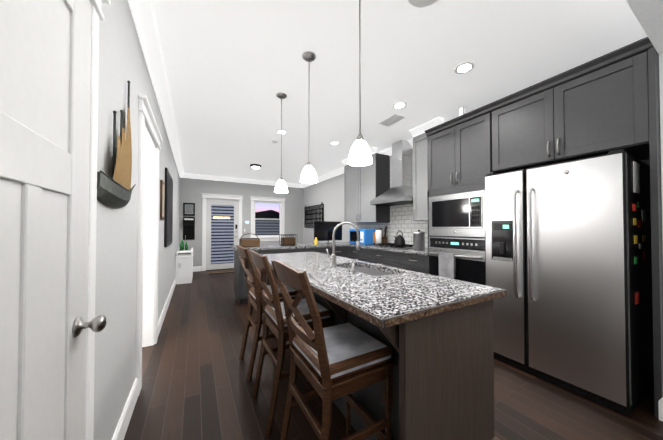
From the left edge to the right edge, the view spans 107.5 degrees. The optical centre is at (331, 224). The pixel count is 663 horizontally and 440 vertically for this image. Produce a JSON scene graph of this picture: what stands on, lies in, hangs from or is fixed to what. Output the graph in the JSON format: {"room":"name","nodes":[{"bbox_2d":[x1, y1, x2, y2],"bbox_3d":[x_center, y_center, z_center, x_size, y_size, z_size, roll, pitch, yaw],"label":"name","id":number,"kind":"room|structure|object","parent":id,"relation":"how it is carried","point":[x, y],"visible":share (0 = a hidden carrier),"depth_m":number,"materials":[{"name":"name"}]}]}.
{"room":"kitchen","nodes":[
{"label":"kitchen","id":0,"kind":"room"},
{"bbox_2d":[93,0,179,439],"bbox_3d":[-1.974,-0.101,2.628,0.120,2.780,9.740,0,-1,-29],"label":"wall","id":1,"kind":"structure","parent":0,"point":[122,61],"depth_m":1.39,"materials":[{"name":"grey paint"}]},
{"bbox_2d":[0,0,106,439],"bbox_3d":[-0.738,0.193,0.643,0.092,2.136,0.735,0,-1,-29],"label":"door","id":2,"kind":"structure","parent":1,"relation":"attached to","point":[46,52],"depth_m":0.69,"materials":[{"name":"white wood"}]},
{"bbox_2d":[87,0,110,439],"bbox_3d":[-0.757,0.137,0.630,0.048,2.247,0.920,0,-1,-29],"label":"door frame","id":3,"kind":"structure","parent":1,"relation":"attached to","point":[97,12],"depth_m":0.97,"materials":[{"name":"white wood"}]},
{"bbox_2d":[97,80,135,208],"bbox_3d":[-1.149,-0.482,1.354,0.058,0.799,0.743,0,-1,-29],"label":"decor","id":4,"kind":"object","parent":1,"relation":"attached to","point":[115,192],"visible":1,"depth_m":1.23,"materials":[{"name":"beige wood"}]},
{"bbox_2d":[111,378,137,439],"bbox_3d":[-1.214,1.202,1.396,0.016,0.140,0.940,0,-1,-29],"label":"baseboard","id":5,"kind":"structure","parent":1,"relation":"attached to","point":[123,423],"depth_m":1.52,"materials":[{"name":"white wood"}]},
{"bbox_2d":[136,93,162,395],"bbox_3d":[-1.738,0.156,2.253,0.169,2.257,1.100,0,-1,-29],"label":"door frame","id":6,"kind":"structure","parent":1,"relation":"attached to","point":[150,140],"depth_m":2.57,"materials":[{"name":"white wood"}]},
{"bbox_2d":[128,0,184,177],"bbox_3d":[-2.319,-1.421,3.503,0.115,0.115,7.670,0,-1,-29],"label":"crown molding","id":7,"kind":"structure","parent":1,"relation":"attached to","point":[143,15],"depth_m":2.17,"materials":[{"name":"white wood"}]},
{"bbox_2d":[160,180,164,219],"bbox_3d":[-2.146,-0.304,3.085,0.023,0.480,0.260,0,-1,-29],"label":"picture frame","id":8,"kind":"object","parent":1,"relation":"attached to","point":[162,188],"visible":0.98,"depth_m":3.00,"materials":[{"name":"brown wood"}]},
{"bbox_2d":[158,279,175,335],"bbox_3d":[-2.693,1.240,4.029,0.016,0.140,3.020,0,-1,-29],"label":"baseboard","id":9,"kind":"structure","parent":1,"relation":"attached to","point":[162,316],"depth_m":3.48,"materials":[{"name":"white wood"}]},
{"bbox_2d":[164,168,172,246],"bbox_3d":[-2.573,-0.233,3.853,0.031,1.120,1.020,0,-1,-29],"label":"picture frame","id":10,"kind":"object","parent":1,"relation":"attached to","point":[168,220],"visible":1,"depth_m":3.59,"materials":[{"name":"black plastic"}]},
{"bbox_2d":[179,178,302,266],"bbox_3d":[-2.656,-0.027,7.762,3.960,2.780,0.120,0,-1,-29],"label":"wall","id":11,"kind":"structure","parent":0,"point":[191,190],"depth_m":7.62,"materials":[{"name":"grey paint"}]},
{"bbox_2d":[183,203,194,239],"bbox_3d":[-4.025,-0.090,6.867,0.285,1.040,0.099,0,-1,-29],"label":"organizer","id":12,"kind":"object","parent":11,"relation":"attached to","point":[188,224],"visible":1,"depth_m":6.88,"materials":[{"name":"metal"}]},
{"bbox_2d":[193,266,201,271],"bbox_3d":[-4.004,1.281,6.907,0.550,0.140,0.016,0,-1,-29],"label":"baseboard","id":13,"kind":"structure","parent":11,"relation":"attached to","point":[195,269],"depth_m":6.98,"materials":[{"name":"white wood"}]},
{"bbox_2d":[201,193,242,270],"bbox_3d":[-3.299,0.230,7.370,1.160,2.257,0.169,0,-1,-29],"label":"door","id":14,"kind":"structure","parent":11,"relation":"attached to","point":[222,225],"depth_m":7.34,"materials":[{"name":"white wood"}]},
{"bbox_2d":[185,173,300,187],"bbox_3d":[-2.598,-1.361,7.678,3.480,0.115,0.115,0,-1,-29],"label":"crown molding","id":15,"kind":"structure","parent":11,"relation":"attached to","point":[193,176],"depth_m":7.47,"materials":[{"name":"white"}]},
{"bbox_2d":[249,196,285,239],"bbox_3d":[-2.078,-0.172,7.991,1.190,1.437,0.050,0,-1,-29],"label":"window frame","id":16,"kind":"structure","parent":11,"relation":"attached to","point":[253,198],"depth_m":7.96,"materials":[{"name":"white wood"}]},
{"bbox_2d":[254,200,281,236],"bbox_3d":[-2.120,-0.175,8.065,0.932,1.186,0.122,0,-1,-29],"label":"window","id":17,"kind":"structure","parent":11,"relation":"in","point":[267,227],"depth_m":8.06,"materials":[{"name":"glass"}]},
{"bbox_2d":[124,268,662,439],"bbox_3d":[-1.024,1.347,3.141,5.620,0.100,9.740,0,-1,-29],"label":"floor","id":18,"kind":"structure","parent":0,"point":[196,385],"depth_m":1.79,"materials":[{"name":"brown wood"}]},
{"bbox_2d":[175,239,192,283],"bbox_3d":[-3.585,0.848,5.962,0.341,0.978,1.205,0,-1,-29],"label":"cabinet","id":19,"kind":"object","parent":18,"relation":"on","point":[184,265],"visible":1,"depth_m":5.45,"materials":[{"name":"white wood"}]},
{"bbox_2d":[208,269,233,274],"bbox_3d":[-3.063,1.345,6.957,0.800,0.012,0.550,0,-1,-29],"label":"rug","id":20,"kind":"object","parent":18,"relation":"on","point":[222,271],"visible":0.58,"depth_m":6.92,"materials":[{"name":"brown fabric"}]},
{"bbox_2d":[234,248,277,304],"bbox_3d":[-1.368,0.873,4.291,0.579,0.881,0.630,0,-1,-29],"label":"base cabinet","id":21,"kind":"object","parent":18,"relation":"on","point":[240,286],"depth_m":3.99,"materials":[{"name":"grey wood"}]},
{"bbox_2d":[239,233,259,246],"bbox_3d":[-1.451,0.274,4.305,0.320,0.237,0.220,0,-1,-29],"label":"basket","id":22,"kind":"object","parent":21,"relation":"on","point":[249,242],"visible":0.94,"depth_m":4.21,"materials":[{"name":"brown wicker"}]},
{"bbox_2d":[236,245,298,381],"bbox_3d":[-0.604,0.736,2.262,0.532,1.103,0.426,0,-1,-29],"label":"stool","id":23,"kind":"object","parent":18,"relation":"on","point":[254,296],"visible":0.46,"depth_m":2.09,"materials":[{"name":"brown wood"}]},
{"bbox_2d":[274,244,305,252],"bbox_3d":[-0.940,0.877,4.531,0.638,0.881,0.630,0,-1,-29],"label":"base cabinet","id":24,"kind":"object","parent":18,"relation":"on","point":[281,249],"depth_m":4.31,"materials":[{"name":"grey wood"}]},
{"bbox_2d":[279,234,296,245],"bbox_3d":[-0.821,0.294,4.612,0.289,0.206,0.209,0,-1,-29],"label":"wire basket","id":25,"kind":"object","parent":24,"relation":"on","point":[288,241],"visible":1,"depth_m":4.57,"materials":[{"name":"wicker"}]},
{"bbox_2d":[249,250,334,436],"bbox_3d":[-0.310,0.728,1.739,0.532,1.103,0.426,0,-1,-29],"label":"stool","id":26,"kind":"object","parent":18,"relation":"on","point":[274,319],"visible":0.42,"depth_m":1.59,"materials":[{"name":"brown wood"}]},
{"bbox_2d":[294,244,329,254],"bbox_3d":[-0.487,0.880,4.786,0.638,0.881,0.630,0,-1,-29],"label":"base cabinet","id":27,"kind":"object","parent":18,"relation":"on","point":[321,248],"depth_m":4.59,"materials":[{"name":"grey wood"}]},
{"bbox_2d":[272,260,396,439],"bbox_3d":[-0.016,0.721,1.216,0.532,1.103,0.426,0,-1,-29],"label":"stool","id":28,"kind":"object","parent":18,"relation":"on","point":[347,359],"visible":1,"depth_m":1.12,"materials":[{"name":"brown wood"}]},
{"bbox_2d":[326,244,345,257],"bbox_3d":[-0.051,0.884,5.031,0.599,0.881,0.630,0,-1,-29],"label":"base cabinet","id":29,"kind":"object","parent":18,"relation":"on","point":[340,249],"depth_m":4.80,"materials":[{"name":"grey wood"}]},
{"bbox_2d":[314,221,341,243],"bbox_3d":[-0.067,0.171,5.233,0.680,0.470,0.140,0,-1,-29],"label":"tv monitor","id":30,"kind":"object","parent":29,"relation":"on","point":[323,230],"visible":0.96,"depth_m":5.19,"materials":[{"name":"black plastic"}]},
{"bbox_2d":[346,244,389,261],"bbox_3d":[0.733,0.881,4.795,0.695,0.881,0.589,0,-1,-29],"label":"base cabinet","id":31,"kind":"object","parent":18,"relation":"on","point":[351,249],"depth_m":4.59,"materials":[{"name":"grey wood"}]},
{"bbox_2d":[350,229,379,244],"bbox_3d":[0.673,0.247,4.996,0.420,0.310,0.556,0,-1,-29],"label":"box","id":32,"kind":"object","parent":31,"relation":"on","point":[367,236],"visible":0.75,"depth_m":4.76,"materials":[{"name":"blue cardboard"}]},
{"bbox_2d":[266,266,506,439],"bbox_3d":[0.007,0.843,2.170,0.818,0.880,2.366,0,-1,-29],"label":"kitchen island","id":33,"kind":"object","parent":18,"relation":"on","point":[434,333],"depth_m":1.19,"materials":[{"name":"grey wood"}]},
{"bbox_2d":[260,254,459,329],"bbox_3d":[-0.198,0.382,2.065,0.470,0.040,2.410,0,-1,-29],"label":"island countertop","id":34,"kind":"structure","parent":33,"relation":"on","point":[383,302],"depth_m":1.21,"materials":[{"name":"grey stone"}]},
{"bbox_2d":[366,248,409,266],"bbox_3d":[1.090,0.872,4.221,0.636,0.881,0.880,0,-1,-29],"label":"base cabinet","id":35,"kind":"object","parent":18,"relation":"on","point":[382,256],"depth_m":4.01,"materials":[{"name":"grey wood"}]},
{"bbox_2d":[376,228,381,242],"bbox_3d":[0.906,0.233,4.683,0.150,0.330,0.150,0,-1,-29],"label":"paper towel","id":36,"kind":"object","parent":35,"relation":"on","point":[378,236],"visible":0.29,"depth_m":4.63,"materials":[{"name":"white paper"}]},
{"bbox_2d":[380,226,386,242],"bbox_3d":[1.035,0.213,4.781,0.120,0.373,0.126,0,-1,-29],"label":"utensil crock","id":37,"kind":"object","parent":35,"relation":"on","point":[384,239],"visible":0.67,"depth_m":4.74,"materials":[{"name":"brown wood"}]},
{"bbox_2d":[394,248,425,272],"bbox_3d":[1.425,0.864,3.624,0.636,0.881,0.607,0,-1,-29],"label":"base cabinet","id":38,"kind":"object","parent":18,"relation":"on","point":[414,260],"depth_m":3.48,"materials":[{"name":"grey wood"}]},
{"bbox_2d":[394,230,404,245],"bbox_3d":[1.102,0.220,3.973,0.215,0.246,0.177,0,-1,-29],"label":"kettle","id":39,"kind":"object","parent":38,"relation":"on","point":[399,240],"visible":1,"depth_m":3.92,"materials":[{"name":"black metal"}]},
{"bbox_2d":[413,230,424,249],"bbox_3d":[1.328,0.233,3.687,0.174,0.301,0.174,0,-1,-29],"label":"canister","id":40,"kind":"object","parent":38,"relation":"on","point":[418,239],"visible":1,"depth_m":3.62,"materials":[{"name":"silver metal"}]},
{"bbox_2d":[422,102,501,284],"bbox_3d":[1.743,0.032,3.000,0.706,2.526,0.810,0,-1,-29],"label":"tall cabinet","id":41,"kind":"object","parent":18,"relation":"on","point":[458,153],"depth_m":2.80,"materials":[{"name":"grey wood"}]},
{"bbox_2d":[484,149,653,416],"bbox_3d":[2.060,0.390,2.180,0.898,1.785,0.912,0,-1,-29],"label":"fridge","id":42,"kind":"object","parent":18,"relation":"on","point":[568,260],"visible":0.98,"depth_m":1.84,"materials":[{"name":"silver metal"}]},
{"bbox_2d":[152,0,646,183],"bbox_3d":[-1.024,-1.533,3.183,5.620,0.100,9.740,0,-1,-29],"label":"ceiling","id":43,"kind":"structure","parent":0,"point":[233,68],"depth_m":2.26,"materials":[{"name":"white paint"}]},
{"bbox_2d":[250,164,260,168],"bbox_3d":[-1.846,-1.396,5.931,0.260,0.094,0.260,0,-1,-29],"label":"flush ceiling light","id":44,"kind":"object","parent":43,"relation":"attached to","point":[255,166],"visible":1,"depth_m":5.85,"materials":[{"name":"glass"}]},
{"bbox_2d":[274,92,287,192],"bbox_3d":[-0.576,-0.927,2.795,0.154,1.122,0.154,0,-1,-29],"label":"pendant light","id":45,"kind":"object","parent":43,"relation":"hanging from","point":[281,186],"visible":1,"depth_m":2.77,"materials":[{"name":"white glass"}]},
{"bbox_2d":[276,130,286,134],"bbox_3d":[-0.798,-1.469,3.882,0.168,0.006,0.168,-1,-1,34],"label":"recessed light","id":46,"kind":"object","parent":43,"relation":"in","point":[279,131],"depth_m":3.88,"materials":[{"name":"white plastic"}]},
{"bbox_2d":[300,51,317,183],"bbox_3d":[-0.200,-0.936,2.157,0.154,1.122,0.154,0,-1,-29],"label":"pendant light","id":47,"kind":"object","parent":43,"relation":"hanging from","point":[308,175],"visible":1,"depth_m":2.13,"materials":[{"name":"white glass"}]},
{"bbox_2d":[348,0,371,165],"bbox_3d":[0.179,-0.945,1.533,0.154,1.122,0.154,0,-1,-29],"label":"pendant light","id":48,"kind":"object","parent":43,"relation":"hanging from","point":[360,154],"visible":1,"depth_m":1.51,"materials":[{"name":"white glass"}]},
{"bbox_2d":[378,114,404,126],"bbox_3d":[0.853,-1.473,3.456,0.200,0.012,0.340,0,-1,-29],"label":"ceiling vent","id":49,"kind":"object","parent":43,"relation":"in","point":[392,120],"visible":1,"depth_m":3.44,"materials":[{"name":"white metal"}]},
{"bbox_2d":[393,102,406,108],"bbox_3d":[0.851,-1.482,3.031,0.168,0.006,0.168,0,-1,-2],"label":"recessed light","id":50,"kind":"object","parent":43,"relation":"in","point":[399,105],"depth_m":3.03,"materials":[{"name":"white plastic"}]},
{"bbox_2d":[408,0,437,7],"bbox_3d":[0.613,-1.502,1.555,0.250,0.008,0.250,0,-1,-29],"label":"ceiling speaker","id":51,"kind":"object","parent":43,"relation":"attached to","point":[420,3],"visible":1,"depth_m":1.64},
{"bbox_2d":[454,62,473,73],"bbox_3d":[1.270,-1.492,2.326,0.168,0.006,0.168,1,-1,-38],"label":"recessed light","id":52,"kind":"object","parent":43,"relation":"in","point":[466,67],"depth_m":2.32,"materials":[{"name":"white plastic"}]},
{"bbox_2d":[303,159,649,242],"bbox_3d":[1.374,-0.074,4.509,0.120,2.780,9.740,0,-1,-29],"label":"wall","id":53,"kind":"structure","parent":0,"point":[328,194],"depth_m":7.00,"materials":[{"name":"grey paint"}]},
{"bbox_2d":[304,202,323,227],"bbox_3d":[-0.585,-0.284,7.836,0.060,0.774,1.412,0,-1,-29],"label":"wall art","id":54,"kind":"object","parent":53,"relation":"attached to","point":[311,219],"visible":0.77,"depth_m":7.87},
{"bbox_2d":[301,138,412,187],"bbox_3d":[0.823,-1.395,5.268,0.115,0.115,7.670,0,-1,-29],"label":"crown molding","id":55,"kind":"structure","parent":53,"relation":"attached to","point":[388,151],"depth_m":6.53,"materials":[{"name":"white wood"}]},
{"bbox_2d":[342,148,389,222],"bbox_3d":[0.720,-0.744,5.198,0.346,1.419,1.135,0,-1,-29],"label":"upper cabinet","id":56,"kind":"object","parent":53,"relation":"attached to","point":[362,184],"depth_m":4.87,"materials":[{"name":"grey wood"}]},
{"bbox_2d":[351,148,427,247],"bbox_3d":[1.163,-0.529,4.765,0.003,1.858,2.818,0,-1,-29],"label":"tile backsplash","id":57,"kind":"structure","parent":53,"relation":"attached to","point":[401,217],"depth_m":4.53,"materials":[{"name":"white tile"}]},
{"bbox_2d":[370,139,412,205],"bbox_3d":[1.142,-0.914,4.276,0.496,1.101,0.880,0,-1,-29],"label":"range hood","id":58,"kind":"object","parent":53,"relation":"attached to","point":[400,192],"visible":0.83,"depth_m":4.23,"materials":[{"name":"silver metal"}]},
{"bbox_2d":[410,117,443,220],"bbox_3d":[1.567,-0.765,3.691,0.346,1.419,0.543,0,-1,-29],"label":"upper cabinet","id":59,"kind":"object","parent":53,"relation":"attached to","point":[419,177],"depth_m":3.74,"materials":[{"name":"grey wood"}]},
{"bbox_2d":[494,36,660,172],"bbox_3d":[2.193,-0.894,2.242,0.676,0.695,0.995,0,-1,-29],"label":"upper cabinet","id":60,"kind":"object","parent":53,"relation":"attached to","point":[604,104],"depth_m":1.91,"materials":[{"name":"grey wood"}]},
{"bbox_2d":[626,0,662,240],"bbox_3d":[1.161,-0.124,0.969,3.720,2.780,0.124,0,-1,-29],"label":"wall","id":61,"kind":"structure","parent":0,"point":[648,14],"depth_m":1.42,"materials":[{"name":"paint"}]},
{"label":"outside","id":62,"kind":"structure","parent":0,"visible":0},
{"bbox_2d":[255,203,278,218],"bbox_3d":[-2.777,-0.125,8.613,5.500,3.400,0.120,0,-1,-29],"label":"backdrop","id":63,"kind":"structure","parent":62,"point":[266,210],"depth_m":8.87,"materials":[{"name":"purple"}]}
]}

